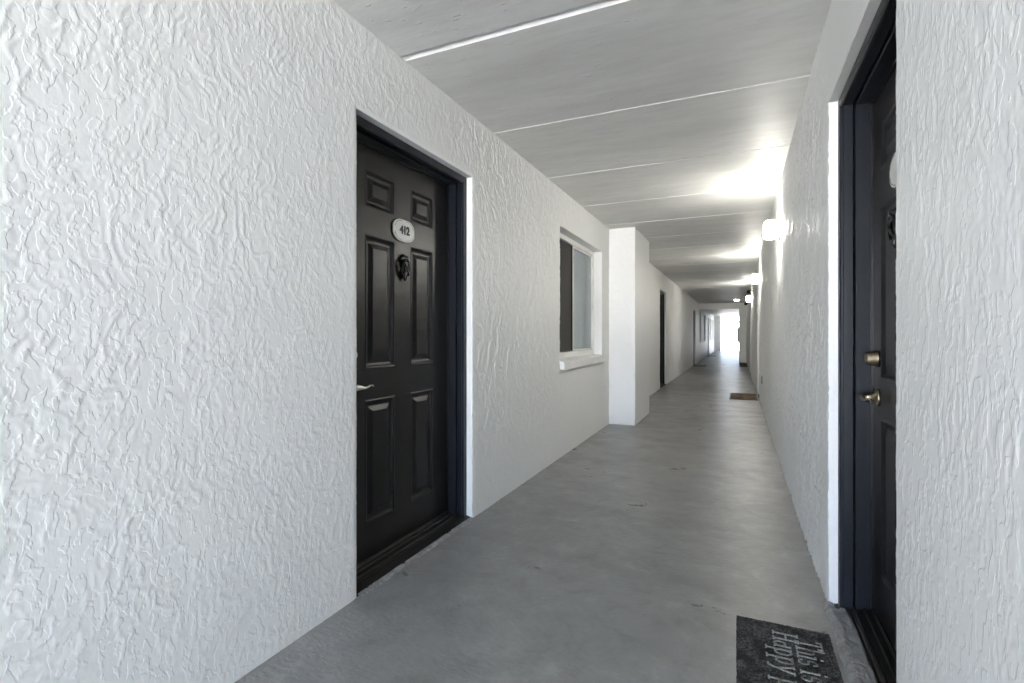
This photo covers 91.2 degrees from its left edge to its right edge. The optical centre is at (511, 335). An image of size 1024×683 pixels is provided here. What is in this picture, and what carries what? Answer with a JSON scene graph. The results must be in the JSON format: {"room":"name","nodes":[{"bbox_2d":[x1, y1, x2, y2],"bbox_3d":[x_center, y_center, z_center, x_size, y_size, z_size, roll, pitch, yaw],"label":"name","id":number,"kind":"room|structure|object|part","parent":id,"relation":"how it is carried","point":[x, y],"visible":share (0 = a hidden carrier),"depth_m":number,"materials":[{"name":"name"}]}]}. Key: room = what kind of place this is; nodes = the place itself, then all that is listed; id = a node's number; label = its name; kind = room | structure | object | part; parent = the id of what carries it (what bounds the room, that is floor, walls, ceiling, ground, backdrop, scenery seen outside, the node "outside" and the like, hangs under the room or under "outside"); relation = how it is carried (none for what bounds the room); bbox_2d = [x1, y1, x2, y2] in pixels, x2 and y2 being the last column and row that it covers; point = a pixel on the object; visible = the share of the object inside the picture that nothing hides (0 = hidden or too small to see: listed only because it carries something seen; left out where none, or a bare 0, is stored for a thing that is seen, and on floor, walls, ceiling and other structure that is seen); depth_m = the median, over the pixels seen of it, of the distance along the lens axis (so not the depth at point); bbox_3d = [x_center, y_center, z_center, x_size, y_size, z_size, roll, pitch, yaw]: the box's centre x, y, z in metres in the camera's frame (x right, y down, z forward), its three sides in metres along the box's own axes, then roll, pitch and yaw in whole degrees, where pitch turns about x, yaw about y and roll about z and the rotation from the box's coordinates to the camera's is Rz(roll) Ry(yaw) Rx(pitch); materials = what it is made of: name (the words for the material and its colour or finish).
{"room":"apartment corridor","nodes":[
{"label":"apartment corridor","id":0,"kind":"room"},
{"bbox_2d":[0,0,713,682],"bbox_3d":[5.401,-0.109,16.210,0.505,2.440,44.000,0,0,24],"label":"wall","id":1,"kind":"structure","parent":0,"point":[178,330],"depth_m":1.52,"materials":[{"name":"paint"}]},
{"bbox_2d":[356,114,469,597],"bbox_3d":[-0.531,0.075,2.622,0.174,2.071,1.014,0,0,24],"label":"door","id":2,"kind":"structure","parent":1,"relation":"in","point":[411,207],"depth_m":2.67,"materials":[{"name":"black paint"}]},
{"bbox_3d":[-0.678,0.238,2.314,0.017,0.028,0.136,0,0,22],"label":"lever handle","id":3,"kind":"part","parent":2,"relation":"part of","materials":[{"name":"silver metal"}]},
{"bbox_3d":[-0.572,-0.552,2.656,0.008,0.114,0.181,0,0,24],"label":"number plate","id":4,"kind":"part","parent":2,"relation":"part of","materials":[{"name":"ceramic"}]},
{"bbox_2d":[560,233,605,369],"bbox_3d":[0.693,-0.341,5.278,0.227,1.306,1.563,0,0,24],"label":"window","id":5,"kind":"structure","parent":1,"relation":"in","point":[570,357],"depth_m":5.24,"materials":[{"name":"plastic"}]},
{"bbox_3d":[0.481,-0.389,4.960,0.022,1.110,0.714,0,0,24],"label":"sash","id":6,"kind":"part","parent":5,"relation":"part of","materials":[{"name":"black plastic"}]},
{"bbox_3d":[0.627,-0.384,5.312,0.080,1.220,1.547,0,0,24],"label":"frame","id":7,"kind":"part","parent":5,"relation":"part of","materials":[{"name":"plastic"}]},
{"bbox_2d":[574,250,585,348],"bbox_3d":[0.714,-0.382,5.640,0.035,1.185,0.856,0,0,24],"label":"vertical blind","id":8,"kind":"object","parent":5,"relation":"attached to","point":[579,258],"visible":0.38,"depth_m":5.75,"materials":[{"name":"white plastic"}]},
{"bbox_3d":[0.787,-0.389,5.631,0.022,1.110,0.761,0,0,24],"label":"sash","id":9,"kind":"part","parent":5,"relation":"part of","materials":[{"name":"plastic"}]},
{"bbox_3d":[0.728,0.268,5.262,0.150,0.088,1.563,0,0,24],"label":"sill","id":10,"kind":"part","parent":5,"relation":"part of","materials":[{"name":"paint"}]},
{"bbox_2d":[660,291,665,387],"bbox_3d":[3.202,0.075,10.931,0.174,2.071,1.013,0,0,24],"label":"door","id":11,"kind":"structure","parent":1,"relation":"in","point":[662,384],"depth_m":11.36,"materials":[{"name":"black paint"}]},
{"bbox_3d":[3.192,0.075,10.935,0.122,2.071,1.013,0,0,24],"label":"frame","id":12,"kind":"part","parent":11,"relation":"part of","materials":[{"name":"black paint"}]},
{"bbox_2d":[693,310,694,364],"bbox_3d":[6.779,0.075,18.896,0.174,2.071,1.010,0,0,24],"label":"door","id":13,"kind":"structure","parent":1,"relation":"in","point":[693,310],"depth_m":19.32,"materials":[{"name":"black paint"}]},
{"bbox_2d":[235,351,848,682],"bbox_3d":[6.463,1.236,15.733,3.500,0.250,44.000,0,0,24],"label":"floor","id":14,"kind":"structure","parent":0,"point":[635,555],"depth_m":2.31,"materials":[{"name":"paint"}]},
{"bbox_2d":[358,517,473,596],"bbox_3d":[-0.444,1.106,2.583,0.039,0.010,0.999,0,0,24],"label":"cement edge","id":15,"kind":"structure","parent":14,"relation":"on","point":[390,574],"depth_m":2.48,"materials":[{"name":"grey concrete"}]},
{"bbox_2d":[609,227,648,425],"bbox_3d":[1.574,-0.109,6.711,0.346,2.440,1.090,0,0,24],"label":"pier","id":16,"kind":"object","parent":14,"relation":"on","point":[628,248],"visible":0.8,"depth_m":6.23,"materials":[{"name":"paint"}]},
{"bbox_2d":[714,316,720,350],"bbox_3d":[14.407,-0.109,35.186,0.427,2.440,1.200,0,0,24],"label":"pier","id":17,"kind":"object","parent":14,"relation":"on","point":[717,319],"visible":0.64,"depth_m":34.63,"materials":[{"name":"paint"}]},
{"bbox_2d":[739,309,746,362],"bbox_3d":[9.539,0.016,20.721,0.300,2.190,0.780,0,0,24],"label":"pier","id":18,"kind":"object","parent":14,"relation":"on","point":[742,312],"visible":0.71,"depth_m":20.38,"materials":[{"name":"paint"}]},
{"bbox_2d":[737,327,738,341],"bbox_3d":[9.342,-0.019,20.744,0.078,0.600,0.320,0,0,24],"label":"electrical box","id":19,"kind":"object","parent":18,"relation":"attached to","point":[737,327],"visible":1,"depth_m":20.60,"materials":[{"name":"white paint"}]},
{"bbox_2d":[729,393,757,399],"bbox_3d":[4.183,1.105,9.073,0.453,0.013,0.980,0,0,24],"label":"doormat","id":20,"kind":"object","parent":14,"relation":"on","point":[739,396],"visible":1,"depth_m":8.99,"materials":[{"name":"brown fabric"}]},
{"bbox_2d":[736,615,843,682],"bbox_3d":[0.872,1.104,1.568,0.313,0.014,0.749,0,0,24],"label":"doormat","id":21,"kind":"object","parent":14,"relation":"on","point":[766,652],"visible":1,"depth_m":1.72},
{"bbox_2d":[824,601,877,682],"bbox_3d":[1.088,1.100,1.553,0.090,0.042,1.125,0,0,24],"label":"step","id":22,"kind":"structure","parent":14,"relation":"on","point":[857,669],"depth_m":1.75,"materials":[{"name":"grey concrete"}]},
{"bbox_2d":[332,0,830,316],"bbox_3d":[6.463,-1.478,15.733,2.900,0.301,44.000,0,0,24],"label":"ceiling","id":23,"kind":"structure","parent":0,"point":[672,121],"depth_m":2.78,"materials":[{"name":"paint"}]},
{"bbox_2d":[699,302,746,309],"bbox_3d":[8.760,-1.204,20.879,1.849,0.250,0.430,0,0,24],"label":"beam","id":24,"kind":"structure","parent":23,"relation":"attached to","point":[703,306],"depth_m":20.71,"materials":[{"name":"paint"}]},
{"bbox_2d":[721,321,738,322],"bbox_3d":[15.506,-0.944,35.898,1.849,0.130,0.200,0,0,24],"label":"beam","id":25,"kind":"structure","parent":0,"point":[721,321],"depth_m":35.77,"materials":[{"name":"paint"}]},
{"bbox_2d":[746,0,1023,682],"bbox_3d":[7.501,-0.109,15.267,0.509,2.440,44.000,0,0,24],"label":"wall","id":26,"kind":"structure","parent":0,"point":[960,63],"depth_m":0.96,"materials":[{"name":"paint"}]},
{"bbox_2d":[746,295,751,302],"bbox_3d":[5.986,-0.914,12.659,0.135,0.176,0.220,0,0,24],"label":"wall lamp","id":27,"kind":"object","parent":26,"relation":"attached to","point":[748,298],"visible":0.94,"depth_m":12.58,"materials":[{"name":"white paint"}]},
{"bbox_2d":[751,273,759,284],"bbox_3d":[3.962,-0.914,8.152,0.135,0.176,0.220,0,0,24],"label":"wall lamp","id":28,"kind":"object","parent":26,"relation":"attached to","point":[755,278],"visible":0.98,"depth_m":8.07,"materials":[{"name":"white paint"}]},
{"bbox_2d":[763,217,780,241],"bbox_3d":[2.258,-0.914,4.357,0.135,0.176,0.220,0,0,24],"label":"wall lamp","id":29,"kind":"object","parent":26,"relation":"attached to","point":[771,228],"visible":0.99,"depth_m":4.28,"materials":[{"name":"white paint"}]},
{"bbox_2d":[763,220,777,239],"bbox_3d":[2.246,-0.914,4.363,0.109,0.144,0.190,0,0,24],"label":"diffuser","id":30,"kind":"object","parent":29,"relation":"attached to","point":[770,227],"depth_m":4.28,"materials":[{"name":"white"}]},
{"bbox_2d":[834,0,895,682],"bbox_3d":[1.191,0.075,1.598,0.172,2.071,0.959,0,0,24],"label":"door","id":31,"kind":"structure","parent":26,"relation":"in","point":[867,100],"depth_m":1.96,"materials":[{"name":"black paint"}]},
{"bbox_3d":[1.327,0.238,1.881,0.017,0.028,0.136,0,0,22],"label":"lever handle","id":32,"kind":"part","parent":31,"relation":"part of","materials":[{"name":"gold metal"}]},
{"bbox_3d":[1.270,-0.552,1.649,0.008,0.114,0.181,0,0,24],"label":"number plate","id":33,"kind":"part","parent":31,"relation":"part of","materials":[{"name":"ceramic"}]}
]}

